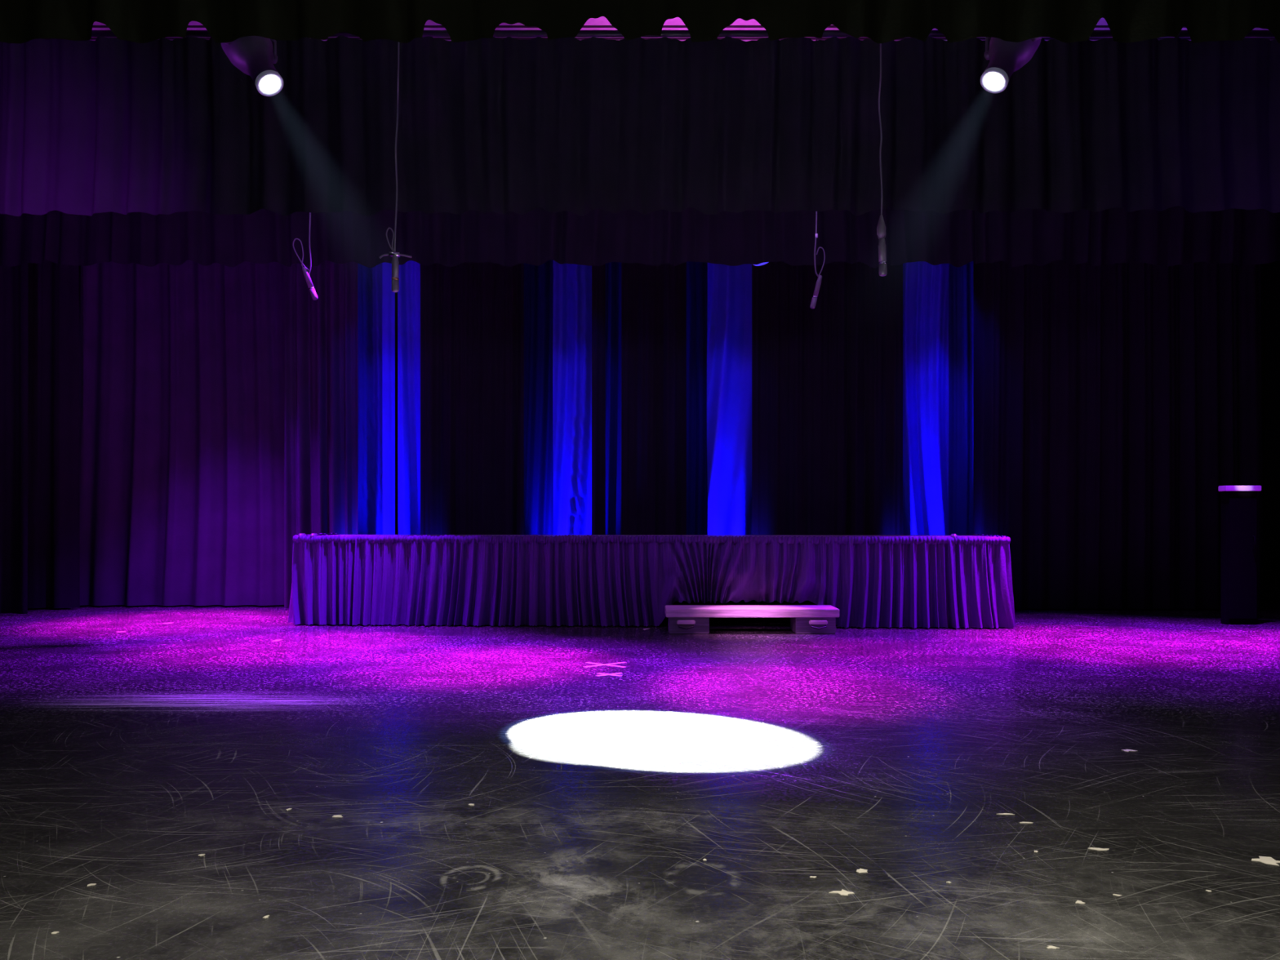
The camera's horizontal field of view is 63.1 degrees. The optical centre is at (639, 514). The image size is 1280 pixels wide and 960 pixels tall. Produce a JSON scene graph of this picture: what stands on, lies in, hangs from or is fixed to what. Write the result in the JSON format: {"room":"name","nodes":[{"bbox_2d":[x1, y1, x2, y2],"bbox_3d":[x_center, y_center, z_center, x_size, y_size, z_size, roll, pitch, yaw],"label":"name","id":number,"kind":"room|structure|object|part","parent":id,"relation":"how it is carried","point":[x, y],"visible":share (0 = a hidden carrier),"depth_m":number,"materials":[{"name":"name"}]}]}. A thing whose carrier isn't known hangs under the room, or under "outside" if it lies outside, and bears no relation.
{"room":"theater stage","nodes":[
{"label":"theater stage","id":0,"kind":"room"},
{"bbox_2d":[0,598,1279,959],"bbox_3d":[0.000,1.200,6.200,17.200,0.200,15.400,0,0,0],"label":"floor","id":1,"kind":"structure","parent":0,"point":[771,755],"depth_m":4.17,"materials":[{"name":"black wood"}]},
{"bbox_2d":[583,662,626,667],"bbox_3d":[-0.255,1.099,7.645,0.313,0.003,0.268,0,0,0],"label":"cross","id":2,"kind":"object","parent":1,"relation":"on","point":[599,664],"visible":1,"depth_m":7.63,"materials":[{"name":"plastic"}]},
{"bbox_2d":[595,672,622,676],"bbox_3d":[-0.211,1.099,7.174,0.182,0.003,0.149,0,0,0],"label":"cross","id":3,"kind":"object","parent":1,"relation":"on","point":[602,674],"visible":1,"depth_m":7.17,"materials":[{"name":"plastic"}]},
{"bbox_2d":[288,533,1015,628],"bbox_3d":[0.079,0.642,10.822,7.310,0.915,1.515,0,0,3],"label":"stage riser","id":4,"kind":"object","parent":1,"relation":"on","point":[953,580],"visible":1,"depth_m":10.23,"materials":[{"name":"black cloth"}]},
{"bbox_3d":[0.117,0.703,11.539,6.960,0.786,0.020,0,0,3],"label":"panel","id":5,"kind":"part","parent":4,"relation":"part of","materials":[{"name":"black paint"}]},
{"bbox_3d":[1.236,0.705,10.377,0.042,0.790,0.044,0,0,0],"label":"leg","id":6,"kind":"part","parent":4,"relation":"part of","materials":[{"name":"metal"}]},
{"bbox_2d":[665,604,839,634],"bbox_3d":[1.040,0.984,9.802,1.600,0.232,0.457,0,0,0],"label":"wooden step","id":7,"kind":"structure","parent":1,"relation":"on","point":[682,619],"depth_m":9.62,"materials":[{"name":"brown wood"}]},
{"bbox_3d":[0.425,1.026,9.599,0.154,0.052,0.051,0,0,0],"label":"handle","id":8,"kind":"part","parent":7,"relation":"part of","materials":[{"name":"black metal"}]},
{"bbox_3d":[1.645,1.026,9.599,0.154,0.052,0.051,0,0,0],"label":"handle","id":9,"kind":"part","parent":7,"relation":"part of","materials":[{"name":"black metal"}]},
{"bbox_2d":[828,888,854,895],"bbox_3d":[0.587,1.099,3.030,0.060,0.002,0.048,0,0,-34],"label":"chip","id":10,"kind":"object","parent":1,"relation":"on","point":[842,892],"visible":1,"depth_m":3.03,"materials":[{"name":"white paint"}]},
{"bbox_2d":[856,868,867,872],"bbox_3d":[0.686,1.099,3.219,0.038,0.002,0.038,0,0,0],"label":"chip","id":11,"kind":"object","parent":1,"relation":"on","point":[860,870],"visible":1,"depth_m":3.22,"materials":[{"name":"white paint"}]},
{"bbox_2d":[997,813,1013,814],"bbox_3d":[1.343,1.099,3.830,0.065,0.002,0.018,0,0,0],"label":"chip","id":12,"kind":"object","parent":1,"relation":"on","point":[999,813],"visible":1,"depth_m":3.83,"materials":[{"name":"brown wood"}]},
{"bbox_2d":[1046,945,1059,949],"bbox_3d":[1.049,1.099,2.648,0.033,0.002,0.019,0,0,0],"label":"chip","id":13,"kind":"object","parent":1,"relation":"on","point":[1048,946],"visible":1,"depth_m":2.65,"materials":[{"name":"white paint"}]},
{"bbox_2d":[1075,900,1085,903],"bbox_3d":[1.249,1.099,2.954,0.024,0.002,0.026,0,0,38],"label":"chip","id":14,"kind":"object","parent":1,"relation":"on","point":[1077,901],"visible":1,"depth_m":2.95,"materials":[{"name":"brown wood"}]},
{"bbox_2d":[1088,847,1109,850],"bbox_3d":[1.510,1.099,3.426,0.069,0.002,0.024,0,0,11],"label":"chip","id":15,"kind":"object","parent":1,"relation":"on","point":[1091,848],"visible":1,"depth_m":3.43,"materials":[{"name":"white paint"}]},
{"bbox_2d":[1121,749,1137,751],"bbox_3d":[2.285,1.099,4.865,0.064,0.002,0.043,0,0,-18],"label":"chip","id":16,"kind":"object","parent":1,"relation":"on","point":[1126,750],"visible":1,"depth_m":4.86,"materials":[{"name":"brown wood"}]},
{"bbox_2d":[1217,485,1261,624],"bbox_3d":[6.043,0.403,10.485,0.355,1.395,0.171,0,0,0],"label":"pedestal","id":17,"kind":"object","parent":1,"relation":"on","point":[1238,504],"visible":1,"depth_m":10.43,"materials":[{"name":"black paint"}]},
{"bbox_3d":[6.043,0.435,10.440,0.275,1.210,0.019,0,0,0],"label":"door","id":18,"kind":"part","parent":17,"relation":"part of","materials":[{"name":"black paint"}]},
{"bbox_3d":[6.140,0.280,10.416,0.012,0.151,0.033,0,0,0],"label":"handle","id":19,"kind":"part","parent":17,"relation":"part of","materials":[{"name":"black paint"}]},
{"bbox_2d":[1251,856,1279,865],"bbox_3d":[1.999,1.099,3.312,0.084,0.002,0.080,0,0,-38],"label":"chip","id":20,"kind":"object","parent":1,"relation":"on","point":[1268,860],"visible":1,"depth_m":3.31,"materials":[{"name":"white paint"}]},
{"bbox_2d":[92,16,1268,41],"bbox_3d":[0.000,-4.900,9.100,17.200,0.200,9.200,0,0,0],"label":"ceiling","id":21,"kind":"structure","parent":0,"point":[602,20],"depth_m":10.20,"materials":[{"name":"paint"}]},
{"bbox_2d":[293,212,318,300],"bbox_3d":[-3.020,-3.359,9.400,0.228,2.841,0.052,0,0,0],"label":"microphone","id":22,"kind":"object","parent":21,"relation":"hanging from","point":[314,296],"visible":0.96,"depth_m":9.39,"materials":[{"name":"metal"}]},
{"bbox_2d":[309,288,318,300],"bbox_3d":[-2.945,-1.992,9.400,0.077,0.106,0.052,0,0,0],"label":"grille","id":23,"kind":"object","parent":22,"relation":"attached to","point":[314,296],"depth_m":9.38,"materials":[{"name":"grey metal"}]},
{"bbox_2d":[378,41,411,292],"bbox_3d":[-1.703,-3.166,7.250,0.227,3.229,0.052,0,0,0],"label":"microphone","id":24,"kind":"object","parent":21,"relation":"hanging from","point":[395,255],"visible":0.98,"depth_m":7.24,"materials":[{"name":"metal"}]},
{"bbox_3d":[-1.703,-1.801,7.250,0.227,0.037,0.014,0,0,0],"label":"spreader arm","id":25,"kind":"part","parent":24,"relation":"part of","materials":[{"name":"metal"}]},
{"bbox_2d":[391,279,399,292],"bbox_3d":[-1.704,-1.593,7.250,0.052,0.082,0.052,0,0,0],"label":"grille","id":26,"kind":"object","parent":24,"relation":"attached to","point":[395,282],"depth_m":7.23,"materials":[{"name":"grey metal"}]},
{"bbox_2d":[42,37,1275,39],"bbox_3d":[0.000,-4.792,10.480,17.000,0.014,0.020,0,0,0],"label":"trim","id":27,"kind":"structure","parent":21,"relation":"attached to","point":[91,38],"depth_m":10.47,"materials":[{"name":"paint"}]},
{"bbox_2d":[92,25,1257,27],"bbox_3d":[0.000,-4.792,10.220,17.000,0.014,0.020,0,0,0],"label":"trim","id":28,"kind":"structure","parent":21,"relation":"attached to","point":[93,26],"depth_m":10.21,"materials":[{"name":"paint"}]},
{"bbox_2d":[91,30,1274,37],"bbox_3d":[0.000,-4.235,8.000,15.600,1.126,0.050,0,0,0],"label":"batten","id":29,"kind":"object","parent":21,"relation":"hanging from","point":[95,33],"visible":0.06,"depth_m":7.98,"materials":[{"name":"black metal"}]},
{"bbox_2d":[0,35,1279,216],"bbox_3d":[0.000,-2.977,7.999,13.800,1.376,0.114,0,0,0],"label":"curtain","id":30,"kind":"object","parent":29,"relation":"hanging from","point":[162,126],"visible":0.96,"depth_m":8.00,"materials":[{"name":"black fabric"}]},
{"bbox_2d":[752,262,768,266],"bbox_3d":[1.259,-3.686,10.745,0.201,2.208,0.208,0,0,36],"label":"light","id":31,"kind":"object","parent":21,"relation":"hanging from","point":[765,263],"visible":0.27,"depth_m":10.77,"materials":[{"name":"black metal"}]},
{"bbox_2d":[809,37,825,308],"bbox_3d":[1.603,-3.321,9.400,0.137,2.919,0.048,0,0,0],"label":"microphone","id":32,"kind":"object","parent":21,"relation":"hanging from","point":[817,286],"visible":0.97,"depth_m":9.39,"materials":[{"name":"metal"}]},
{"bbox_2d":[809,297,817,308],"bbox_3d":[1.567,-1.913,9.400,0.065,0.103,0.048,0,0,0],"label":"grille","id":33,"kind":"object","parent":32,"relation":"attached to","point":[814,300],"depth_m":9.38,"materials":[{"name":"metal"}]},
{"bbox_2d":[876,43,887,276],"bbox_3d":[1.684,-3.222,7.250,0.072,3.116,0.064,0,0,0],"label":"microphone","id":34,"kind":"object","parent":21,"relation":"hanging from","point":[881,228],"visible":0.98,"depth_m":7.24,"materials":[{"name":"metal"}]},
{"bbox_2d":[879,262,887,276],"bbox_3d":[1.691,-1.706,7.250,0.057,0.084,0.056,0,0,0],"label":"grille","id":35,"kind":"object","parent":34,"relation":"attached to","point":[882,266],"depth_m":7.23,"materials":[{"name":"grey metal"}]},
{"bbox_3d":[0.000,-4.502,5.000,15.600,0.593,0.050,0,0,0],"label":"batten","id":36,"kind":"object","parent":21,"relation":"hanging from","visible":0},
{"bbox_2d":[0,0,1279,43],"bbox_3d":[0.000,-3.237,4.999,9.200,1.926,0.085,0,0,0],"label":"valance","id":37,"kind":"object","parent":36,"relation":"hanging from","point":[21,21],"visible":1,"depth_m":5.00,"materials":[{"name":"black fabric"}]},
{"bbox_3d":[0.000,-4.146,7.000,15.600,1.303,0.050,0,0,0],"label":"batten","id":38,"kind":"object","parent":21,"relation":"hanging from","visible":0},
{"bbox_2d":[221,35,284,96],"bbox_3d":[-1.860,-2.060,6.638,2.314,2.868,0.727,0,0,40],"label":"spotlight","id":39,"kind":"object","parent":38,"relation":"hanging from","point":[255,56],"visible":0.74,"depth_m":6.99,"materials":[{"name":"black metal"}]},
{"bbox_3d":[-2.568,-3.190,7.274,0.060,0.059,0.060,0,0,36],"label":"knob","id":40,"kind":"part","parent":39,"relation":"part of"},
{"bbox_2d":[980,36,1042,93],"bbox_3d":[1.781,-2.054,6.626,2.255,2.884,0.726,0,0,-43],"label":"spotlight","id":41,"kind":"object","parent":38,"relation":"hanging from","point":[1005,57],"visible":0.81,"depth_m":6.99,"materials":[{"name":"black metal"}]},
{"bbox_3d":[2.442,-3.215,7.272,0.060,0.059,0.060,0,0,-38],"label":"knob","id":42,"kind":"part","parent":41,"relation":"part of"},
{"bbox_3d":[2.662,-3.215,6.987,0.060,0.059,0.060,0,0,-38],"label":"knob","id":43,"kind":"part","parent":41,"relation":"part of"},
{"bbox_3d":[0.000,-4.425,12.400,15.600,0.745,0.050,0,0,0],"label":"batten","id":44,"kind":"object","parent":21,"relation":"hanging from","visible":0},
{"bbox_2d":[27,259,79,608],"bbox_3d":[-7.157,-1.485,12.104,1.233,5.130,0.113,0,0,0],"label":"curtain","id":45,"kind":"object","parent":44,"relation":"hanging from","point":[53,337],"visible":0.45,"depth_m":12.10,"materials":[{"name":"black fabric"}]},
{"bbox_2d":[79,260,284,605],"bbox_3d":[-5.535,-1.485,12.451,2.679,5.130,0.141,0,0,0],"label":"curtain","id":46,"kind":"object","parent":44,"relation":"hanging from","point":[182,366],"visible":0.7,"depth_m":12.45,"materials":[{"name":"fabric"}]},
{"bbox_2d":[284,260,358,608],"bbox_3d":[-3.700,-1.485,12.125,0.840,5.130,0.153,0,0,0],"label":"curtain","id":47,"kind":"object","parent":44,"relation":"hanging from","point":[321,432],"visible":0.56,"depth_m":12.13,"materials":[{"name":"fabric"}]},
{"bbox_2d":[357,262,382,534],"bbox_3d":[-3.249,-1.485,12.502,0.386,5.130,0.111,0,0,8],"label":"curtain","id":48,"kind":"object","parent":44,"relation":"hanging from","point":[370,477],"visible":0.53,"depth_m":12.50,"materials":[{"name":"fabric"}]},
{"bbox_2d":[382,262,395,534],"bbox_3d":[-2.989,-1.485,12.387,0.145,5.130,0.049,0,0,-10],"label":"curtain","id":49,"kind":"object","parent":44,"relation":"hanging from","point":[388,295],"visible":0.65,"depth_m":12.39,"materials":[{"name":"fabric"}]},
{"bbox_2d":[395,292,398,534],"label":"curtain","id":50,"kind":"object","parent":44,"relation":"hanging from","point":[397,420],"depth_m":13.18,"materials":[{"name":"fabric"}]},
{"bbox_2d":[397,260,420,534],"bbox_3d":[-2.728,-1.485,12.408,0.303,5.130,0.138,0,0,0],"label":"curtain","id":51,"kind":"object","parent":44,"relation":"hanging from","point":[409,273],"visible":0.5,"depth_m":12.40,"materials":[{"name":"fabric"}]},
{"bbox_2d":[524,259,553,534],"bbox_3d":[-1.232,-1.485,12.585,0.420,5.130,0.155,0,0,0],"label":"curtain","id":52,"kind":"object","parent":44,"relation":"hanging from","point":[538,280],"visible":0.48,"depth_m":12.60,"materials":[{"name":"fabric"}]},
{"bbox_2d":[552,260,591,534],"bbox_3d":[-0.792,-1.485,12.411,0.482,5.130,0.180,0,0,0],"label":"curtain","id":53,"kind":"object","parent":44,"relation":"hanging from","point":[571,282],"visible":0.56,"depth_m":12.40,"materials":[{"name":"fabric"}]},
{"bbox_2d":[591,263,605,534],"bbox_3d":[-0.480,-1.485,12.144,0.177,5.130,0.033,0,0,-27],"label":"curtain","id":54,"kind":"object","parent":44,"relation":"hanging from","point":[598,273],"visible":0.57,"depth_m":12.15,"materials":[{"name":"black fabric"}]},
{"bbox_2d":[605,262,621,534],"bbox_3d":[-0.310,-1.485,12.403,0.289,5.130,0.111,0,0,0],"label":"curtain","id":55,"kind":"object","parent":44,"relation":"hanging from","point":[613,269],"visible":0.4,"depth_m":12.41,"materials":[{"name":"black fabric"}]},
{"bbox_2d":[686,261,707,534],"bbox_3d":[0.686,-1.485,12.601,0.336,5.130,0.113,0,0,0],"label":"curtain","id":56,"kind":"object","parent":44,"relation":"hanging from","point":[696,272],"visible":0.44,"depth_m":12.60,"materials":[{"name":"black fabric"}]},
{"bbox_2d":[706,262,751,534],"bbox_3d":[1.082,-1.485,12.396,0.565,5.130,0.182,0,0,0],"label":"curtain","id":57,"kind":"object","parent":44,"relation":"hanging from","point":[729,311],"visible":0.56,"depth_m":12.40,"materials":[{"name":"fabric"}]},
{"bbox_2d":[902,261,949,534],"bbox_3d":[3.393,-1.485,12.424,0.599,5.130,0.226,0,0,0],"label":"curtain","id":58,"kind":"object","parent":44,"relation":"hanging from","point":[925,285],"visible":0.62,"depth_m":12.42,"materials":[{"name":"fabric"}]},
{"bbox_2d":[948,261,973,535],"bbox_3d":[3.884,-1.485,12.609,0.324,5.130,0.063,0,0,-4],"label":"curtain","id":59,"kind":"object","parent":44,"relation":"hanging from","point":[961,324],"visible":0.6,"depth_m":12.61,"materials":[{"name":"fabric"}]},
{"bbox_2d":[973,259,1263,608],"bbox_3d":[5.510,-1.485,11.999,3.379,5.130,0.145,0,0,0],"label":"curtain","id":60,"kind":"object","parent":44,"relation":"hanging from","point":[1113,403],"visible":0.71,"depth_m":12.00,"materials":[{"name":"black fabric"}]},
{"bbox_2d":[1264,261,1279,598],"bbox_3d":[0.000,-1.950,13.800,17.200,6.100,0.200,0,0,0],"label":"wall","id":61,"kind":"structure","parent":0,"point":[1272,270],"depth_m":13.70,"materials":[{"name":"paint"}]},
{"bbox_3d":[0.000,-4.372,10.500,15.600,0.853,0.050,0,0,0],"label":"batten","id":62,"kind":"object","parent":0,"visible":0},
{"bbox_2d":[0,205,1279,267],"bbox_3d":[0.000,-3.221,10.500,15.200,1.438,0.126,0,0,0],"label":"curtain","id":63,"kind":"object","parent":62,"relation":"hanging from","point":[1174,235],"visible":0.35,"depth_m":10.50,"materials":[{"name":"black fabric"}]}
]}

